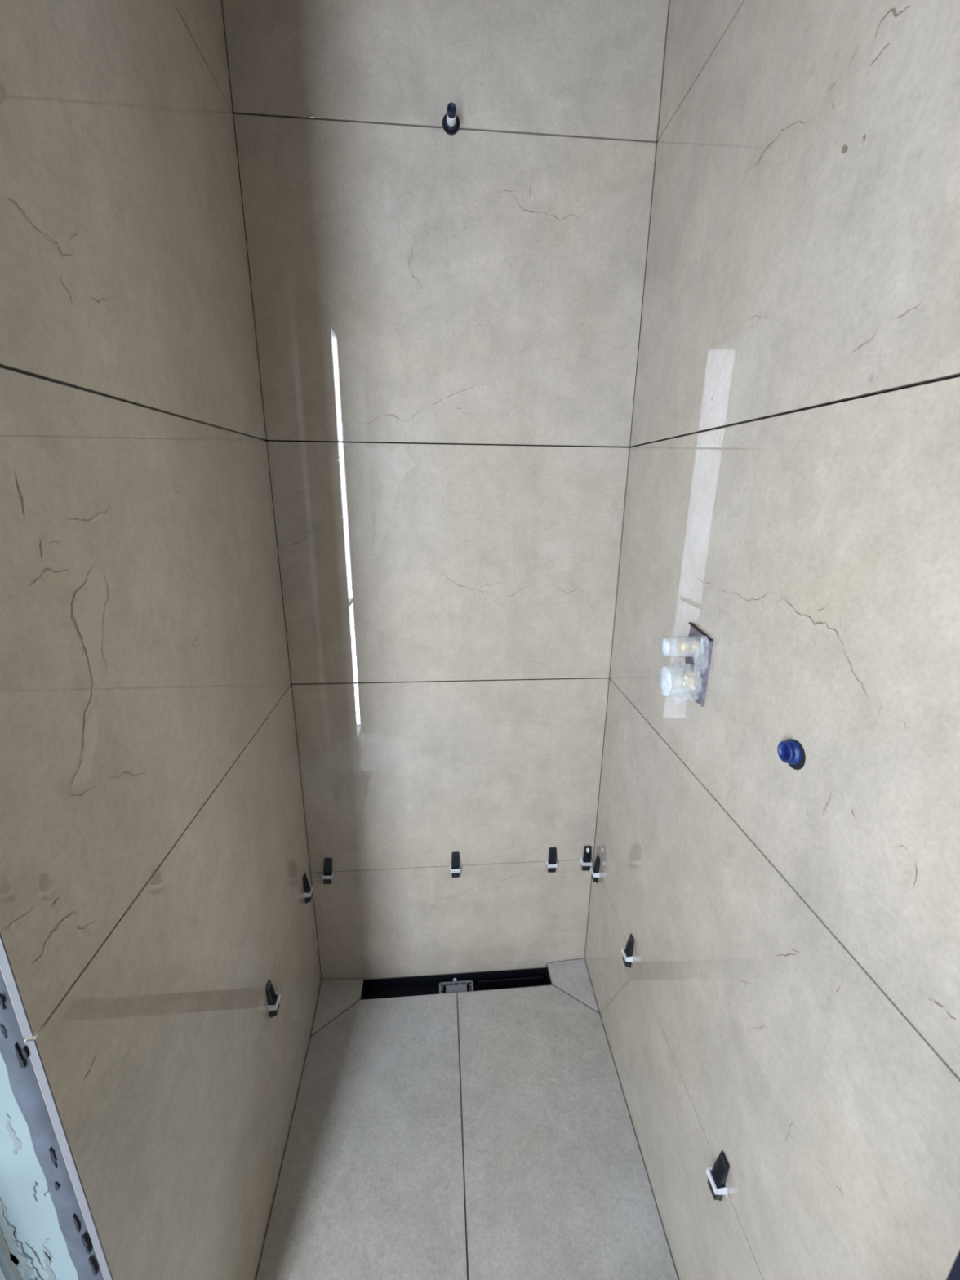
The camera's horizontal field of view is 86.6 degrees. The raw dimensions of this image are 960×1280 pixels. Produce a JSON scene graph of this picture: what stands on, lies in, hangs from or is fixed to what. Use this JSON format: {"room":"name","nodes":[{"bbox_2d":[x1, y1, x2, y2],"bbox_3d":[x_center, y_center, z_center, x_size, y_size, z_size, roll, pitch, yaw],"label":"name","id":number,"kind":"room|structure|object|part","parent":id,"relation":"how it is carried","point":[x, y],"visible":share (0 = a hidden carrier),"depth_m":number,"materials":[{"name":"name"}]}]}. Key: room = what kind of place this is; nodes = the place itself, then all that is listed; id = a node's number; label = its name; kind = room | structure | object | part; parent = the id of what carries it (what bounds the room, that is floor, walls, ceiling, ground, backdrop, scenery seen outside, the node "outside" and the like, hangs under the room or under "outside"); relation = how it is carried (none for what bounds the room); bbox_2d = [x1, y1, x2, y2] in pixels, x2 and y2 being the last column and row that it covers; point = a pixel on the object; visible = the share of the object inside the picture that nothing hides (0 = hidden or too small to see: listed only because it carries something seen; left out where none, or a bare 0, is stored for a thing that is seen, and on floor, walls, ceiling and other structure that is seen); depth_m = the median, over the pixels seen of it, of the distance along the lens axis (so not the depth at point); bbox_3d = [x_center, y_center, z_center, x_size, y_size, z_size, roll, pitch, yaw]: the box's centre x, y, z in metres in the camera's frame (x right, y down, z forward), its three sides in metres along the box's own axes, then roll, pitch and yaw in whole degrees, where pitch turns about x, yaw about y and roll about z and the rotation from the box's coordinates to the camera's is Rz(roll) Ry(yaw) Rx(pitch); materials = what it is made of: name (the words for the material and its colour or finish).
{"room":"building under construction","nodes":[
{"label":"building under construction","id":0,"kind":"room"},
{"bbox_2d":[0,0,321,1279],"bbox_3d":[-0.510,-0.085,0.803,0.116,2.800,0.909,-1,17,-5],"label":"wall","id":1,"kind":"structure","parent":0,"point":[154,860],"depth_m":0.65,"materials":[{"name":"tile"}]},
{"bbox_2d":[266,979,280,1017],"bbox_3d":[-0.459,0.797,1.133,0.020,0.087,0.035,-1,16,-5],"label":"clip","id":2,"kind":"object","parent":1,"relation":"attached to","point":[273,998],"visible":1,"depth_m":1.13,"materials":[{"name":"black plastic"}]},
{"bbox_2d":[302,873,313,903],"bbox_3d":[-0.487,0.704,1.444,0.020,0.087,0.035,-1,16,-5],"label":"clip","id":3,"kind":"object","parent":1,"relation":"attached to","point":[308,889],"visible":1,"depth_m":1.44,"materials":[{"name":"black plastic"}]},
{"bbox_2d":[0,958,678,1279],"bbox_3d":[0.069,2.117,-1.574,8.600,0.170,7.600,-1,17,-5],"label":"floor","id":4,"kind":"structure","parent":0,"point":[491,1135],"depth_m":1.22,"materials":[{"name":"tile"}]},
{"bbox_2d":[360,964,551,1007],"bbox_3d":[-0.072,1.125,1.627,0.606,0.068,0.096,-1,17,-5],"label":"linear drain","id":5,"kind":"object","parent":4,"relation":"in","point":[395,987],"visible":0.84,"depth_m":1.66,"materials":[{"name":"black plastic"}]},
{"bbox_3d":[-0.075,1.122,1.620,0.110,0.004,0.076,-1,17,-5],"label":"trap frame","id":6,"kind":"part","parent":5,"relation":"part of","materials":[{"name":"grey plastic"}]},
{"bbox_2d":[221,0,669,979],"bbox_3d":[-0.070,-0.235,1.324,0.898,2.800,0.100,-1,17,-5],"label":"wall","id":7,"kind":"structure","parent":0,"point":[447,327],"depth_m":1.19,"materials":[{"name":"tile"}]},
{"bbox_2d":[322,857,333,884],"bbox_3d":[-0.450,0.687,1.504,0.037,0.089,0.020,-1,17,-5],"label":"clip","id":8,"kind":"object","parent":7,"relation":"attached to","point":[327,875],"visible":1,"depth_m":1.50,"materials":[{"name":"black plastic"}]},
{"bbox_2d":[442,102,459,134],"bbox_3d":[-0.057,-1.038,1.008,0.036,0.037,0.048,-1,17,-5],"label":"pipe","id":9,"kind":"object","parent":7,"relation":"attached to","point":[451,122],"visible":1,"depth_m":1.02,"materials":[{"name":"plastic"}]},
{"bbox_2d":[450,852,460,877],"bbox_3d":[-0.074,0.682,1.535,0.035,0.087,0.020,-1,17,-5],"label":"clip","id":10,"kind":"object","parent":7,"relation":"attached to","point":[455,866],"visible":1,"depth_m":1.53,"materials":[{"name":"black plastic"}]},
{"bbox_2d":[546,847,557,872],"bbox_3d":[0.222,0.678,1.559,0.035,0.087,0.020,0,17,-5],"label":"clip","id":11,"kind":"object","parent":7,"relation":"attached to","point":[552,864],"visible":1,"depth_m":1.56,"materials":[{"name":"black plastic"}]},
{"bbox_2d":[581,845,591,871],"bbox_3d":[0.329,0.676,1.568,0.036,0.088,0.020,-1,17,-5],"label":"clip","id":12,"kind":"object","parent":7,"relation":"attached to","point":[586,862],"visible":1,"depth_m":1.56,"materials":[{"name":"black plastic"}]},
{"bbox_2d":[584,0,959,1279],"bbox_3d":[0.448,-0.079,0.816,0.115,2.800,1.044,-1,17,-5],"label":"wall","id":13,"kind":"structure","parent":0,"point":[787,1006],"depth_m":0.66,"materials":[{"name":"tile"}]},
{"bbox_2d":[590,854,599,883],"bbox_3d":[0.346,0.688,1.529,0.020,0.087,0.035,-1,17,-5],"label":"clip","id":14,"kind":"object","parent":13,"relation":"attached to","point":[594,870],"visible":1,"depth_m":1.52,"materials":[{"name":"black plastic"}]},
{"bbox_2d":[621,933,634,968],"bbox_3d":[0.365,0.769,1.258,0.020,0.087,0.035,-1,17,-5],"label":"clip","id":15,"kind":"object","parent":13,"relation":"attached to","point":[628,957],"visible":1,"depth_m":1.25,"materials":[{"name":"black plastic"}]},
{"bbox_2d":[657,622,713,706],"bbox_3d":[0.358,0.048,0.912,0.067,0.141,0.086,-1,17,-5],"label":"shower mixer","id":16,"kind":"object","parent":13,"relation":"attached to","point":[697,648],"visible":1,"depth_m":0.91,"materials":[{"name":"white plastic"}]},
{"bbox_2d":[706,1151,729,1200],"bbox_3d":[0.394,0.892,0.846,0.020,0.087,0.035,-1,17,-5],"label":"clip","id":17,"kind":"object","parent":13,"relation":"attached to","point":[717,1174],"visible":1,"depth_m":0.84,"materials":[{"name":"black plastic"}]},
{"bbox_2d":[777,738,805,769],"bbox_3d":[0.404,0.149,0.663,0.012,0.039,0.040,-1,17,-5],"label":"plug","id":18,"kind":"object","parent":13,"relation":"attached to","point":[790,751],"visible":1,"depth_m":0.66,"materials":[{"name":"plastic"}]},
{"bbox_2d":[947,1253,959,1279],"bbox_3d":[0.503,0.078,0.293,0.136,2.800,0.054,-1,17,-5],"label":"trim","id":19,"kind":"structure","parent":13,"relation":"attached to","point":[954,1274],"depth_m":0.46,"materials":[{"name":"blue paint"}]}
]}

